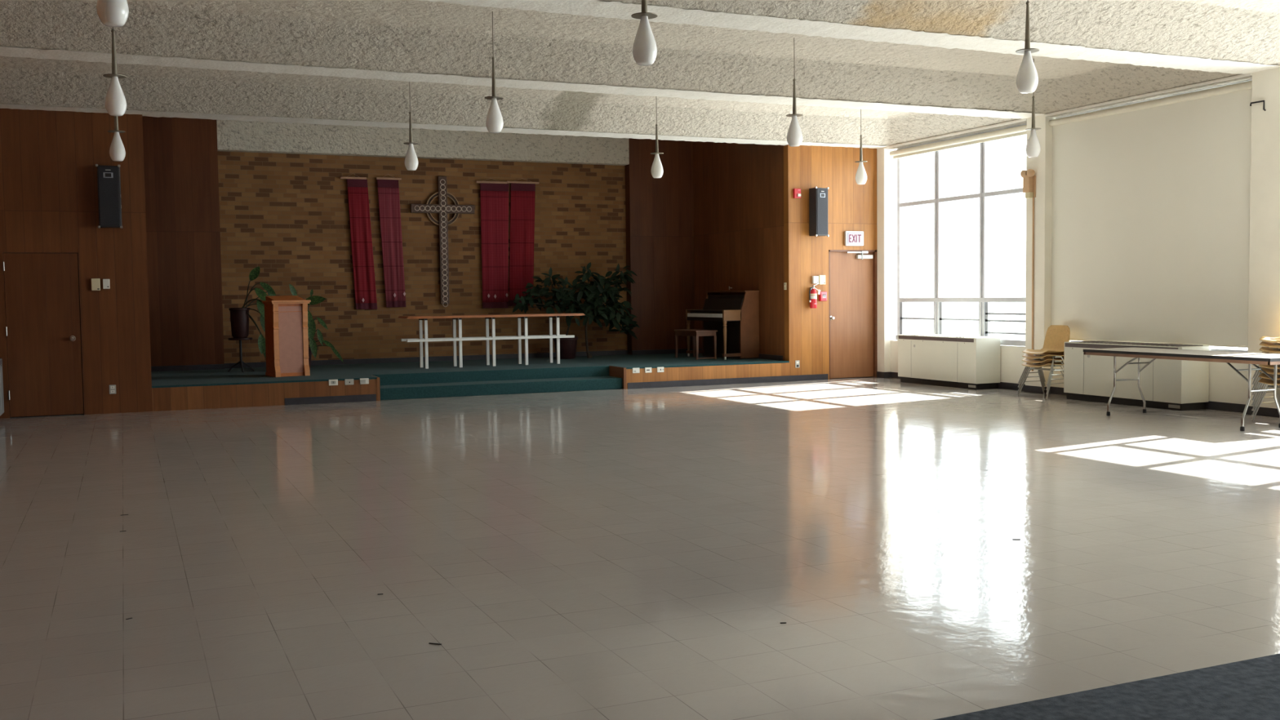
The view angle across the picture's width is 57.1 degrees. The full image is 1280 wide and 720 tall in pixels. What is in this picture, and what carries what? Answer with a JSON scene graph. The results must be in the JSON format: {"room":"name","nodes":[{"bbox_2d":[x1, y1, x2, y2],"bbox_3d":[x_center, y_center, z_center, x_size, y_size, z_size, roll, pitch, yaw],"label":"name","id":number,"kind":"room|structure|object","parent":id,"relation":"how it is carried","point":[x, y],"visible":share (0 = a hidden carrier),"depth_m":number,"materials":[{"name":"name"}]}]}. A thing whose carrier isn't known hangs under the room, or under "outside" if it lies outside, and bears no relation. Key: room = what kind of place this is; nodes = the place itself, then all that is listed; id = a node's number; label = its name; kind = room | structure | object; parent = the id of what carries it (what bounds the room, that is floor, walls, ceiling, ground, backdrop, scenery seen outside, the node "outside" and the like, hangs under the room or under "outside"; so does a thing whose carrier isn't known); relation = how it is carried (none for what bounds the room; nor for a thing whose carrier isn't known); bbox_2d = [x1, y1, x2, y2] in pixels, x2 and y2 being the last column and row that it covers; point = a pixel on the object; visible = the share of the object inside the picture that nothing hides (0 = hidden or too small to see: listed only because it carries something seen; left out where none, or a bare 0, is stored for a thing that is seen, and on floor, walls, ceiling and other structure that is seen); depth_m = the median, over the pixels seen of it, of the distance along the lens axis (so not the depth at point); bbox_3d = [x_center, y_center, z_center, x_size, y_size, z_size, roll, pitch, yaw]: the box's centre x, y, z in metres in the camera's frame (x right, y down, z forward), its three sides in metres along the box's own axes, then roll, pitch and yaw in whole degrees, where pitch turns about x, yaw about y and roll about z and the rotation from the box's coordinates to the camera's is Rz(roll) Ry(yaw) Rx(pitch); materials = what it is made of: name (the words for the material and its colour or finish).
{"room":"event hall","nodes":[
{"label":"event hall","id":0,"kind":"room"},
{"bbox_2d":[0,108,152,418],"bbox_3d":[-7.905,-1.608,15.925,2.205,4.450,3.370,-2,3,-24],"label":"wall","id":1,"kind":"structure","parent":0,"point":[49,187],"depth_m":14.57,"materials":[{"name":"brown wood"}]},
{"bbox_2d":[2,253,84,417],"bbox_3d":[-7.306,-0.308,14.428,0.825,2.005,0.188,-2,3,-24],"label":"door","id":2,"kind":"structure","parent":1,"relation":"in","point":[43,334],"depth_m":14.42,"materials":[{"name":"brown wood"}]},
{"bbox_2d":[91,278,100,290],"bbox_3d":[-6.749,-0.936,14.595,0.100,0.148,0.053,-2,3,-24],"label":"control box","id":3,"kind":"object","parent":1,"relation":"attached to","point":[95,282],"visible":1,"depth_m":14.57,"materials":[{"name":"beige plastic"}]},
{"bbox_2d":[102,279,110,288],"bbox_3d":[-6.640,-0.946,14.646,0.078,0.122,0.048,-2,3,-24],"label":"thermostat","id":4,"kind":"object","parent":1,"relation":"attached to","point":[106,284],"visible":1,"depth_m":14.63,"materials":[{"name":"white plastic"}]},
{"bbox_2d":[95,164,122,228],"bbox_3d":[-6.552,-2.014,14.540,0.278,0.778,0.216,-2,3,-20],"label":"wall speaker","id":5,"kind":"object","parent":1,"relation":"attached to","point":[108,179],"visible":1,"depth_m":14.45,"materials":[{"name":"black plastic"}]},
{"bbox_2d":[109,384,115,394],"bbox_3d":[-6.608,0.369,14.746,0.078,0.115,0.011,-2,3,-24],"label":"wall outlet","id":6,"kind":"object","parent":1,"relation":"attached to","point":[113,387],"visible":1,"depth_m":14.74,"materials":[{"name":"grey plastic"}]},
{"bbox_2d":[151,378,377,411],"bbox_3d":[-4.894,0.457,15.521,2.845,0.296,0.020,-2,3,-24],"label":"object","id":7,"kind":"structure","parent":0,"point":[192,397],"depth_m":15.40,"materials":[{"name":"brown wood"}]},
{"bbox_2d":[328,379,337,385],"bbox_3d":[-4.125,0.302,15.834,0.120,0.080,0.011,-2,3,-24],"label":"outlet","id":8,"kind":"object","parent":7,"relation":"attached to","point":[331,382],"visible":1,"depth_m":15.83,"materials":[{"name":"white plastic"}]},
{"bbox_2d":[344,378,353,385],"bbox_3d":[-3.932,0.297,15.919,0.120,0.080,0.011,-2,3,-24],"label":"outlet","id":9,"kind":"object","parent":7,"relation":"attached to","point":[347,381],"visible":1,"depth_m":15.92,"materials":[{"name":"grey plastic"}]},
{"bbox_2d":[360,377,368,384],"bbox_3d":[-3.747,0.288,16.000,0.120,0.080,0.011,-2,3,-24],"label":"outlet","id":10,"kind":"object","parent":7,"relation":"attached to","point":[362,380],"visible":1,"depth_m":16.00,"materials":[{"name":"white plastic"}]},
{"bbox_2d":[142,115,694,366],"bbox_3d":[-3.337,-2.043,19.875,9.355,4.130,0.220,-2,3,-24],"label":"wall","id":11,"kind":"structure","parent":0,"point":[181,180],"depth_m":18.92,"materials":[{"name":"brown wood"}]},
{"bbox_2d":[151,348,782,371],"bbox_3d":[-2.669,0.050,18.530,9.350,0.078,3.370,-2,3,-24],"label":"baseboard","id":12,"kind":"structure","parent":11,"relation":"attached to","point":[211,366],"depth_m":19.69,"materials":[{"name":"plastic"}]},
{"bbox_2d":[217,151,627,363],"bbox_3d":[-3.444,-2.051,20.036,7.900,4.130,0.200,-2,3,-24],"label":"brick wall","id":13,"kind":"structure","parent":0,"point":[286,215],"depth_m":19.72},
{"bbox_2d":[410,176,474,306],"bbox_3d":[-3.325,-2.000,19.923,1.090,2.203,0.071,-2,3,-24],"label":"wall cross","id":14,"kind":"object","parent":13,"relation":"attached to","point":[442,208],"visible":1,"depth_m":19.90,"materials":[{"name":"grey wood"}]},
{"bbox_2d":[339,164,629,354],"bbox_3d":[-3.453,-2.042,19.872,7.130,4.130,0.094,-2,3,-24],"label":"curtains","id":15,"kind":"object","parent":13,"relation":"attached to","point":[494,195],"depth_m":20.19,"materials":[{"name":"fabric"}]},
{"bbox_2d":[151,352,789,387],"bbox_3d":[-2.632,0.254,18.457,9.355,0.322,3.590,-2,3,-24],"label":"floor","id":16,"kind":"structure","parent":0,"point":[505,369],"depth_m":17.70,"materials":[{"name":"teal carpet"}]},
{"bbox_2d":[227,266,275,372],"bbox_3d":[-5.826,-0.610,17.656,0.739,1.586,0.360,-2,3,-14],"label":"potted dieffenbachia","id":17,"kind":"object","parent":16,"relation":"on","point":[239,317],"visible":0.94,"depth_m":17.58,"materials":[{"name":"green plant"}]},
{"bbox_2d":[228,307,249,337],"bbox_3d":[-5.991,-0.551,17.623,0.300,0.460,0.300,-2,3,-24],"label":"pot","id":18,"kind":"object","parent":17,"relation":"on","point":[239,317],"depth_m":17.52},
{"bbox_2d":[262,295,311,377],"bbox_3d":[-4.989,-0.344,16.640,0.550,1.130,0.505,-3,4,-33],"label":"lectern","id":19,"kind":"object","parent":16,"relation":"on","point":[286,317],"visible":1,"depth_m":16.49,"materials":[{"name":"orange wood"}]},
{"bbox_2d":[288,283,343,368],"bbox_3d":[-4.949,-0.499,17.773,0.882,1.315,0.340,-1,3,4],"label":"leafy plant","id":20,"kind":"object","parent":16,"relation":"on","point":[315,300],"visible":0.42,"depth_m":17.74,"materials":[{"name":"green plant"}]},
{"bbox_2d":[397,312,585,368],"bbox_3d":[-2.297,-0.309,18.418,2.855,0.798,0.640,-2,3,-24],"label":"table","id":21,"kind":"object","parent":16,"relation":"on","point":[487,317],"visible":1,"depth_m":18.32,"materials":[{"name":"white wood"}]},
{"bbox_2d":[512,262,639,359],"bbox_3d":[-1.115,-0.840,20.139,2.335,1.668,0.718,-2,3,-22],"label":"tree","id":22,"kind":"object","parent":16,"relation":"on","point":[591,295],"visible":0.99,"depth_m":20.12,"materials":[{"name":"green plant"}]},
{"bbox_2d":[674,328,717,359],"bbox_3d":[0.936,-0.269,19.837,0.400,0.480,0.850,-2,3,-24],"label":"piano bench","id":23,"kind":"object","parent":16,"relation":"on","point":[695,333],"visible":1,"depth_m":19.54,"materials":[{"name":"brown wood"}]},
{"bbox_2d":[685,290,759,359],"bbox_3d":[1.386,-0.609,20.001,0.661,1.130,1.440,-2,3,-24],"label":"upright piano","id":24,"kind":"object","parent":16,"relation":"on","point":[735,317],"visible":1,"depth_m":19.56,"materials":[{"name":"brown wood"}]},
{"bbox_2d":[0,56,1017,146],"bbox_3d":[-1.443,-3.308,14.795,13.245,0.341,3.080,-2,3,-24],"label":"ceiling","id":25,"kind":"structure","parent":0,"point":[24,81],"depth_m":15.36,"materials":[{"name":"paint"}]},
{"bbox_2d":[107,115,125,161],"bbox_3d":[-5.753,-2.755,12.916,0.177,1.142,0.177,0,3,4],"label":"pendant lamp","id":26,"kind":"object","parent":25,"relation":"hanging from","point":[117,149],"visible":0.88,"depth_m":12.89,"materials":[{"name":"white glass"}]},
{"bbox_2d":[403,81,418,170],"bbox_3d":[-2.773,-2.864,14.221,0.177,1.142,0.177,0,3,4],"label":"pendant lamp","id":27,"kind":"object","parent":25,"relation":"hanging from","point":[411,162],"visible":1,"depth_m":14.20,"materials":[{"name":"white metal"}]},
{"bbox_2d":[650,109,663,177],"bbox_3d":[0.221,-2.974,15.533,0.177,1.142,0.177,0,3,4],"label":"pendant lamp","id":28,"kind":"object","parent":25,"relation":"hanging from","point":[656,171],"visible":0.99,"depth_m":15.51,"materials":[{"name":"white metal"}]},
{"bbox_2d":[854,109,866,184],"bbox_3d":[3.160,-3.081,16.820,0.177,1.142,0.177,0,3,4],"label":"pendant lamp","id":29,"kind":"object","parent":25,"relation":"hanging from","point":[860,175],"visible":0.99,"depth_m":16.80,"materials":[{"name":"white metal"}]},
{"bbox_2d":[0,0,1239,114],"bbox_3d":[-0.039,-3.149,11.604,13.245,0.341,3.020,-2,3,-24],"label":"ceiling","id":30,"kind":"structure","parent":0,"point":[402,36],"depth_m":12.15,"materials":[{"name":"paint"}]},
{"bbox_2d":[102,26,126,115],"bbox_3d":[-4.353,-2.596,9.734,0.177,1.142,0.177,0,3,4],"label":"pendant lamp","id":31,"kind":"object","parent":30,"relation":"hanging from","point":[115,100],"visible":0.98,"depth_m":9.72,"materials":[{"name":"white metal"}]},
{"bbox_2d":[484,11,503,133],"bbox_3d":[-1.373,-2.705,11.039,0.177,1.142,0.177,0,3,4],"label":"pendant lamp","id":32,"kind":"object","parent":30,"relation":"hanging from","point":[494,121],"visible":1,"depth_m":11.02,"materials":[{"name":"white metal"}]},
{"bbox_2d":[786,37,803,146],"bbox_3d":[1.621,-2.815,12.350,0.177,1.142,0.177,0,3,4],"label":"pendant lamp","id":33,"kind":"object","parent":30,"relation":"hanging from","point":[794,135],"visible":1,"depth_m":12.33,"materials":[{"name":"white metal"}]},
{"bbox_2d":[1025,58,1041,157],"bbox_3d":[4.559,-2.923,13.637,0.177,1.142,0.177,0,3,4],"label":"pendant lamp","id":34,"kind":"object","parent":30,"relation":"hanging from","point":[1033,149],"visible":0.99,"depth_m":13.62,"materials":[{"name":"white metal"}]},
{"bbox_2d":[0,377,1279,719],"bbox_3d":[-0.382,0.817,12.487,13.660,0.200,16.930,-2,3,-24],"label":"floor","id":35,"kind":"structure","parent":0,"point":[630,553],"depth_m":6.35,"materials":[{"name":"tile"}]},
{"bbox_2d":[0,358,4,415],"bbox_3d":[-7.508,0.390,13.285,0.442,0.742,1.700,-2,3,-24],"label":"convector","id":36,"kind":"object","parent":35,"relation":"on","point":[2,397],"visible":1,"depth_m":13.95,"materials":[{"name":"grey metal"}]},
{"bbox_2d":[379,376,622,399],"bbox_3d":[-2.025,0.399,17.113,3.620,0.165,0.530,-2,3,-24],"label":"step","id":37,"kind":"structure","parent":35,"relation":"on","point":[592,383],"depth_m":16.88,"materials":[{"name":"teal carpet"}]},
{"bbox_2d":[876,147,897,372],"bbox_3d":[4.126,-1.587,19.265,0.450,3.740,0.200,-2,3,-24],"label":"column","id":38,"kind":"structure","parent":35,"relation":"on","point":[886,166],"depth_m":19.15,"materials":[{"name":"beige paint"}]},
{"bbox_2d":[876,371,889,377],"bbox_3d":[3.995,0.239,19.295,0.128,0.095,0.208,-2,3,-24],"label":"baseboard","id":39,"kind":"structure","parent":38,"relation":"attached to","point":[879,374],"depth_m":19.21,"materials":[{"name":"plastic"}]},
{"bbox_2d":[897,333,1000,389],"bbox_3d":[4.571,0.005,17.534,0.442,0.742,1.830,-2,3,-24],"label":"convector","id":40,"kind":"object","parent":35,"relation":"on","point":[964,362],"visible":1,"depth_m":17.15,"materials":[{"name":"beige metal"}]},
{"bbox_2d":[904,333,995,337],"bbox_3d":[4.568,-0.361,17.499,0.380,0.007,1.682,-2,3,-24],"label":"grille","id":41,"kind":"object","parent":40,"relation":"attached to","point":[906,335],"depth_m":17.51,"materials":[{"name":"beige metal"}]},
{"bbox_2d":[1017,360,1063,399],"bbox_3d":[5.333,0.101,15.441,0.495,0.763,0.550,-2,3,-24],"label":"shell chair","id":42,"kind":"object","parent":35,"relation":"on","point":[1033,366],"visible":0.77,"depth_m":15.50,"materials":[{"name":"silver metal"}]},
{"bbox_2d":[1017,333,1067,394],"bbox_3d":[5.335,0.044,15.439,0.495,0.763,0.550,-2,3,-24],"label":"shell chair","id":43,"kind":"object","parent":42,"relation":"on","point":[1025,359],"visible":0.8,"depth_m":15.47,"materials":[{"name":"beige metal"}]},
{"bbox_2d":[1017,328,1070,390],"bbox_3d":[5.337,-0.013,15.437,0.495,0.763,0.550,-2,3,-24],"label":"shell chair","id":44,"kind":"object","parent":43,"relation":"on","point":[1025,355],"visible":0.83,"depth_m":15.43,"materials":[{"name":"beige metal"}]},
{"bbox_2d":[1017,324,1070,386],"bbox_3d":[5.339,-0.070,15.435,0.495,0.763,0.550,-2,3,-24],"label":"shell chair","id":45,"kind":"object","parent":44,"relation":"on","point":[1054,343],"visible":0.94,"depth_m":15.52,"materials":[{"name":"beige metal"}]},
{"bbox_2d":[1025,115,1057,386],"bbox_3d":[5.553,-1.425,16.019,0.450,3.740,0.360,-2,3,-24],"label":"column","id":46,"kind":"structure","parent":35,"relation":"on","point":[1042,165],"depth_m":15.84,"materials":[{"name":"beige paint"}]},
{"bbox_2d":[1020,168,1035,198],"bbox_3d":[5.253,-2.384,15.909,0.125,0.385,0.207,-2,3,-24],"label":"emergency light","id":47,"kind":"object","parent":46,"relation":"attached to","point":[1028,177],"visible":1,"depth_m":15.89,"materials":[{"name":"beige plastic"}]},
{"bbox_2d":[1031,196,1034,370],"bbox_3d":[5.331,-1.026,15.969,0.022,2.355,0.022,-1,3,-1],"label":"conduit","id":48,"kind":"object","parent":46,"relation":"attached to","point":[1033,237],"visible":1,"depth_m":15.95,"materials":[{"name":"beige metal"}]},
{"bbox_2d":[1024,385,1050,394],"bbox_3d":[5.421,0.400,16.052,0.128,0.095,0.376,-2,3,-24],"label":"baseboard","id":49,"kind":"structure","parent":46,"relation":"attached to","point":[1028,388],"depth_m":16.00,"materials":[{"name":"plastic"}]},
{"bbox_2d":[1063,340,1209,410],"bbox_3d":[5.989,0.165,14.311,0.442,0.742,1.830,-2,3,-24],"label":"convector","id":50,"kind":"object","parent":35,"relation":"on","point":[1165,384],"visible":0.8,"depth_m":14.01,"materials":[{"name":"beige metal"}]},
{"bbox_2d":[1070,340,1202,346],"bbox_3d":[5.985,-0.201,14.275,0.380,0.007,1.682,-2,3,-24],"label":"grille","id":51,"kind":"object","parent":50,"relation":"attached to","point":[1090,343],"depth_m":14.28,"materials":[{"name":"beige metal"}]},
{"bbox_2d":[1083,346,1279,431],"bbox_3d":[5.809,0.284,12.324,0.762,0.730,2.362,-2,3,-24],"label":"folding table","id":52,"kind":"object","parent":35,"relation":"on","point":[1250,358],"visible":1,"depth_m":11.98,"materials":[{"name":"laminate"}]},
{"bbox_2d":[1246,66,1279,408],"bbox_3d":[6.975,-1.264,12.787,0.450,3.740,0.450,-2,3,-24],"label":"column","id":53,"kind":"structure","parent":35,"relation":"on","point":[1264,295],"depth_m":12.71,"materials":[{"name":"beige paint"}]},
{"bbox_2d":[1249,100,1266,111],"bbox_3d":[6.687,-2.740,12.736,0.039,0.117,0.182,-2,3,-24],"label":"wall hook","id":54,"kind":"object","parent":53,"relation":"attached to","point":[1260,100],"visible":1,"depth_m":12.68,"materials":[{"name":"black metal"}]},
{"bbox_2d":[1245,405,1279,417],"bbox_3d":[6.843,0.561,12.820,0.128,0.095,0.466,-2,3,-24],"label":"baseboard","id":55,"kind":"structure","parent":53,"relation":"attached to","point":[1263,411],"depth_m":12.78,"materials":[{"name":"plastic"}]},
{"bbox_2d":[1251,377,1279,421],"bbox_3d":[6.732,0.265,12.160,0.495,0.763,0.550,-2,3,-24],"label":"shell chair","id":56,"kind":"object","parent":35,"relation":"on","point":[1268,381],"visible":0.81,"depth_m":12.31,"materials":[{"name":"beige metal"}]},
{"bbox_2d":[1251,373,1279,416],"bbox_3d":[6.731,0.210,12.157,0.495,0.763,0.550,-2,3,-24],"label":"shell chair","id":57,"kind":"object","parent":56,"relation":"on","point":[1262,375],"visible":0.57,"depth_m":12.31,"materials":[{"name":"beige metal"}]},
{"bbox_2d":[1251,367,1279,410],"bbox_3d":[6.731,0.155,12.154,0.495,0.763,0.550,-2,3,-24],"label":"shell chair","id":58,"kind":"object","parent":57,"relation":"on","point":[1268,371],"visible":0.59,"depth_m":12.31,"materials":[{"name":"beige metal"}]},
{"bbox_2d":[1251,364,1279,405],"bbox_3d":[6.730,0.100,12.151,0.495,0.763,0.550,-2,3,-24],"label":"shell chair","id":59,"kind":"object","parent":58,"relation":"on","point":[1272,366],"visible":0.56,"depth_m":12.22,"materials":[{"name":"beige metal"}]},
{"bbox_2d":[1251,364,1279,399],"bbox_3d":[6.729,0.045,12.148,0.495,0.763,0.550,-2,3,-24],"label":"shell chair","id":60,"kind":"object","parent":59,"relation":"on","point":[1260,384],"visible":0.24,"depth_m":12.30,"materials":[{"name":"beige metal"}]},
{"bbox_2d":[1251,351,1279,395],"bbox_3d":[6.728,-0.010,12.145,0.495,0.763,0.550,-2,3,-24],"label":"shell chair","id":61,"kind":"object","parent":60,"relation":"on","point":[1260,378],"visible":0.2,"depth_m":12.30,"materials":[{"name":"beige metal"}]},
{"bbox_2d":[1251,346,1279,390],"bbox_3d":[6.728,-0.065,12.142,0.495,0.763,0.550,-2,3,-24],"label":"shell chair","id":62,"kind":"object","parent":61,"relation":"on","point":[1269,349],"visible":0.54,"depth_m":12.22,"materials":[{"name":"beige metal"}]},
{"bbox_2d":[1252,341,1279,384],"bbox_3d":[6.727,-0.120,12.139,0.495,0.763,0.550,-2,3,-24],"label":"shell chair","id":63,"kind":"object","parent":62,"relation":"on","point":[1266,344],"visible":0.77,"depth_m":12.22,"materials":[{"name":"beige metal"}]},
{"bbox_2d":[1252,336,1279,379],"bbox_3d":[6.726,-0.175,12.136,0.495,0.763,0.550,-2,3,-24],"label":"shell chair","id":64,"kind":"object","parent":63,"relation":"on","point":[1268,339],"visible":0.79,"depth_m":12.22,"materials":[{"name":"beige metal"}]},
{"bbox_3d":[-2.636,0.264,18.467,9.355,0.300,3.570,-2,3,-24],"label":"stage base","id":65,"kind":"object","parent":35,"relation":"on","visible":0},
{"bbox_2d":[284,394,376,404],"bbox_3d":[-4.155,0.533,15.835,1.205,0.092,0.006,-2,3,-24],"label":"baseboard","id":66,"kind":"structure","parent":65,"relation":"attached to","point":[366,397],"depth_m":15.83,"materials":[{"name":"plastic"}]},
{"bbox_2d":[373,365,626,400],"bbox_3d":[-2.053,0.320,17.171,3.700,0.318,0.774,-2,3,-24],"label":"trim","id":67,"kind":"structure","parent":65,"relation":"attached to","point":[615,371],"depth_m":17.59,"materials":[{"name":"brown wood"}]},
{"bbox_2d":[693,141,784,360],"bbox_3d":[1.682,-2.126,20.247,0.140,4.130,3.330,-2,3,-24],"label":"wall","id":68,"kind":"structure","parent":0,"point":[738,188],"depth_m":19.91,"materials":[{"name":"brown wood"}]},
{"bbox_2d":[783,144,876,379],"bbox_3d":[3.160,-1.581,19.027,1.830,3.780,0.140,-2,3,-24],"label":"wall","id":69,"kind":"structure","parent":0,"point":[851,206],"depth_m":18.80,"materials":[{"name":"brown wood"}]},
{"bbox_2d":[626,362,789,389],"bbox_3d":[1.077,0.238,18.136,2.820,0.296,0.020,-2,3,-24],"label":"trim","id":70,"kind":"structure","parent":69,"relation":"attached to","point":[725,371],"depth_m":18.12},
{"bbox_2d":[632,367,639,373],"bbox_3d":[-0.059,0.157,17.615,0.115,0.080,0.011,-2,3,-24],"label":"outlet","id":71,"kind":"object","parent":70,"relation":"attached to","point":[634,370],"visible":1,"depth_m":17.61,"materials":[{"name":"white plastic"}]},
{"bbox_2d":[644,367,651,373],"bbox_3d":[0.125,0.152,17.696,0.112,0.080,0.011,-2,3,-24],"label":"outlet","id":72,"kind":"object","parent":70,"relation":"attached to","point":[647,370],"visible":1,"depth_m":17.69,"materials":[{"name":"white plastic"}]},
{"bbox_2d":[627,373,828,389],"bbox_3d":[1.425,0.328,18.279,3.515,0.092,0.006,-2,3,-24],"label":"baseboard","id":73,"kind":"structure","parent":69,"relation":"attached to","point":[820,376],"depth_m":18.24,"materials":[{"name":"plastic"}]},
{"bbox_2d":[793,188,800,198],"bbox_3d":[2.485,-2.627,18.560,0.120,0.150,0.075,-2,3,-24],"label":"fire alarm strobe","id":74,"kind":"object","parent":69,"relation":"attached to","point":[797,192],"visible":1,"depth_m":18.54,"materials":[{"name":"red plastic"}]},
{"bbox_2d":[808,283,820,308],"bbox_3d":[2.766,-1.023,18.729,0.190,0.397,0.139,-2,3,-24],"label":"fire extinguisher","id":75,"kind":"object","parent":69,"relation":"attached to","point":[812,292],"visible":1,"depth_m":18.68,"materials":[{"name":"red metal"}]},
{"bbox_2d":[812,275,818,284],"bbox_3d":[2.798,-1.279,18.777,0.095,0.122,0.053,-2,3,-24],"label":"thermostat","id":76,"kind":"object","parent":69,"relation":"attached to","point":[815,278],"visible":1,"depth_m":18.76,"materials":[{"name":"white plastic"}]},
{"bbox_2d":[808,186,829,236],"bbox_3d":[2.826,-2.343,18.649,0.278,0.778,0.216,-3,4,-34],"label":"wall speaker","id":77,"kind":"object","parent":69,"relation":"attached to","point":[818,197],"visible":1,"depth_m":18.57,"materials":[{"name":"black plastic"}]},
{"bbox_2d":[817,188,827,235],"bbox_3d":[2.879,-2.339,18.570,0.222,0.722,0.010,-3,4,-34],"label":"grille","id":78,"kind":"object","parent":77,"relation":"attached to","point":[822,193],"depth_m":18.56,"materials":[{"name":"metal"}]},
{"bbox_2d":[817,275,825,284],"bbox_3d":[2.910,-1.282,18.826,0.112,0.150,0.053,-2,3,-24],"label":"control box","id":79,"kind":"object","parent":69,"relation":"attached to","point":[821,277],"visible":1,"depth_m":18.80,"materials":[{"name":"beige plastic"}]},
{"bbox_2d":[818,291,826,301],"bbox_3d":[2.934,-1.020,18.842,0.124,0.150,0.067,-2,3,-24],"label":"fire alarm pull","id":80,"kind":"object","parent":69,"relation":"attached to","point":[823,296],"visible":1,"depth_m":18.82,"materials":[{"name":"red plastic"}]},
{"bbox_2d":[828,249,877,379],"bbox_3d":[3.447,-0.745,19.177,0.940,2.085,0.169,-2,3,-24],"label":"door","id":81,"kind":"structure","parent":69,"relation":"in","point":[852,273],"depth_m":19.18,"materials":[{"name":"brown wood"}]},
{"bbox_2d":[844,231,863,245],"bbox_3d":[3.468,-1.964,19.033,0.350,0.240,0.062,-2,3,-24],"label":"exit sign","id":82,"kind":"object","parent":69,"relation":"attached to","point":[851,237],"visible":1,"depth_m":19.00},
{"bbox_2d":[598,0,1279,66],"bbox_3d":[1.365,-2.990,8.412,13.245,0.341,3.040,-2,3,-24],"label":"ceiling","id":83,"kind":"structure","parent":0,"point":[1232,30],"depth_m":10.82,"materials":[{"name":"paint"}]},
{"bbox_2d":[96,0,128,26],"bbox_3d":[-2.953,-2.438,6.552,0.177,1.142,0.177,0,3,4],"label":"pendant lamp","id":84,"kind":"object","parent":83,"relation":"hanging from","point":[111,13],"visible":1,"depth_m":6.52,"materials":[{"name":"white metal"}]},
{"bbox_2d":[631,0,657,66],"bbox_3d":[0.026,-2.547,7.857,0.177,1.142,0.177,0,3,4],"label":"pendant lamp","id":85,"kind":"object","parent":83,"relation":"hanging from","point":[644,47],"visible":1,"depth_m":7.83,"materials":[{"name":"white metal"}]},
{"bbox_2d":[1015,0,1039,93],"bbox_3d":[3.020,-2.657,9.168,0.177,1.142,0.177,0,3,4],"label":"pendant lamp","id":86,"kind":"object","parent":83,"relation":"hanging from","point":[1027,79],"visible":1,"depth_m":9.15,"materials":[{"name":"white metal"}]},
{"bbox_2d":[884,74,1252,149],"bbox_3d":[5.498,-3.655,15.960,0.450,0.800,6.760,-2,3,-24],"label":"rail","id":87,"kind":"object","parent":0,"point":[1246,78],"depth_m":14.91,"materials":[{"name":"metal"}]},
{"bbox_2d":[883,118,1026,149],"bbox_3d":[4.598,-3.345,17.488,0.032,0.035,3.270,-2,3,-24],"label":"trim","id":88,"kind":"structure","parent":87,"relation":"attached to","point":[1024,119],"depth_m":17.30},
{"bbox_2d":[1044,72,1252,116],"bbox_3d":[6.030,-3.183,14.233,0.032,0.035,3.130,-2,3,-24],"label":"trim","id":89,"kind":"structure","parent":87,"relation":"attached to","point":[1240,76],"depth_m":14.02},
{"bbox_2d":[890,340,1247,404],"bbox_3d":[5.586,0.133,16.188,0.300,0.610,6.760,-2,3,-24],"label":"wall","id":90,"kind":"structure","parent":0,"point":[1226,384],"depth_m":13.55,"materials":[{"name":"beige paint"}]},
{"bbox_2d":[889,372,1025,391],"bbox_3d":[4.744,0.316,17.735,0.012,0.095,3.270,-2,3,-24],"label":"baseboard","id":91,"kind":"structure","parent":90,"relation":"attached to","point":[1004,385],"depth_m":16.70,"materials":[{"name":"plastic"}]},
{"bbox_2d":[895,124,1026,346],"bbox_3d":[4.841,-1.778,17.591,0.150,3.090,3.200,-2,3,-24],"label":"window","id":92,"kind":"structure","parent":90,"relation":"in","point":[962,211],"depth_m":17.58,"materials":[{"name":"glass"}]},
{"bbox_2d":[889,124,1026,159],"bbox_3d":[4.689,-3.230,17.518,0.086,0.125,3.160,-2,3,-24],"label":"roller blind","id":93,"kind":"object","parent":92,"relation":"attached to","point":[1017,131],"visible":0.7,"depth_m":17.36,"materials":[{"name":"fabric"}]},
{"bbox_2d":[1050,386,1245,413],"bbox_3d":[6.176,0.478,14.480,0.012,0.095,3.130,-2,3,-24],"label":"baseboard","id":94,"kind":"structure","parent":90,"relation":"attached to","point":[1235,407],"depth_m":13.45,"materials":[{"name":"plastic"}]},
{"bbox_2d":[1055,80,1252,352],"bbox_3d":[6.233,-1.621,14.427,0.150,3.090,3.200,-2,3,-24],"label":"window","id":95,"kind":"structure","parent":90,"relation":"in","point":[1210,348],"depth_m":13.59,"materials":[{"name":"metal"}]},
{"bbox_2d":[1048,80,1252,347],"bbox_3d":[6.132,-1.667,14.354,0.086,2.933,3.138,-2,3,-24],"label":"roller blind","id":96,"kind":"object","parent":95,"relation":"attached to","point":[1150,222],"visible":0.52,"depth_m":14.20,"materials":[{"name":"fabric"}]},
{"bbox_2d":[933,653,1279,719],"bbox_3d":[4.565,1.374,1.240,13.660,0.206,7.670,-2,3,-24],"label":"carpet","id":97,"kind":"structure","parent":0,"point":[1249,689],"depth_m":3.98,"materials":[{"name":"carpet"}]},
{"label":"outside","id":98,"kind":"structure","parent":0,"visible":0},
{"bbox_2d":[1208,346,1247,349],"bbox_3d":[34.467,0.383,23.380,58.170,0.400,75.000,-2,3,-24],"label":"ground","id":99,"kind":"structure","parent":98,"point":[1216,347],"depth_m":37.09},
{"bbox_3d":[1.109,-3.672,9.108,13.980,0.200,25.900,-2,3,-24],"label":"roof","id":100,"kind":"structure","parent":0,"visible":0},
{"bbox_2d":[0,103,886,148],"bbox_3d":[-2.149,-3.596,16.390,13.250,0.774,0.506,-2,3,-24],"label":"beam","id":101,"kind":"structure","parent":100,"relation":"attached to","point":[148,113],"depth_m":15.96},
{"bbox_2d":[0,46,1044,119],"bbox_3d":[-0.735,-3.436,13.175,13.250,0.774,0.516,-2,3,-24],"label":"beam","id":102,"kind":"structure","parent":100,"relation":"attached to","point":[64,55],"depth_m":12.71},
{"bbox_2d":[416,0,1279,74],"bbox_3d":[0.660,-3.278,10.002,13.250,0.774,0.536,-2,3,-24],"label":"beam","id":103,"kind":"structure","parent":100,"relation":"attached to","point":[596,8],"depth_m":10.57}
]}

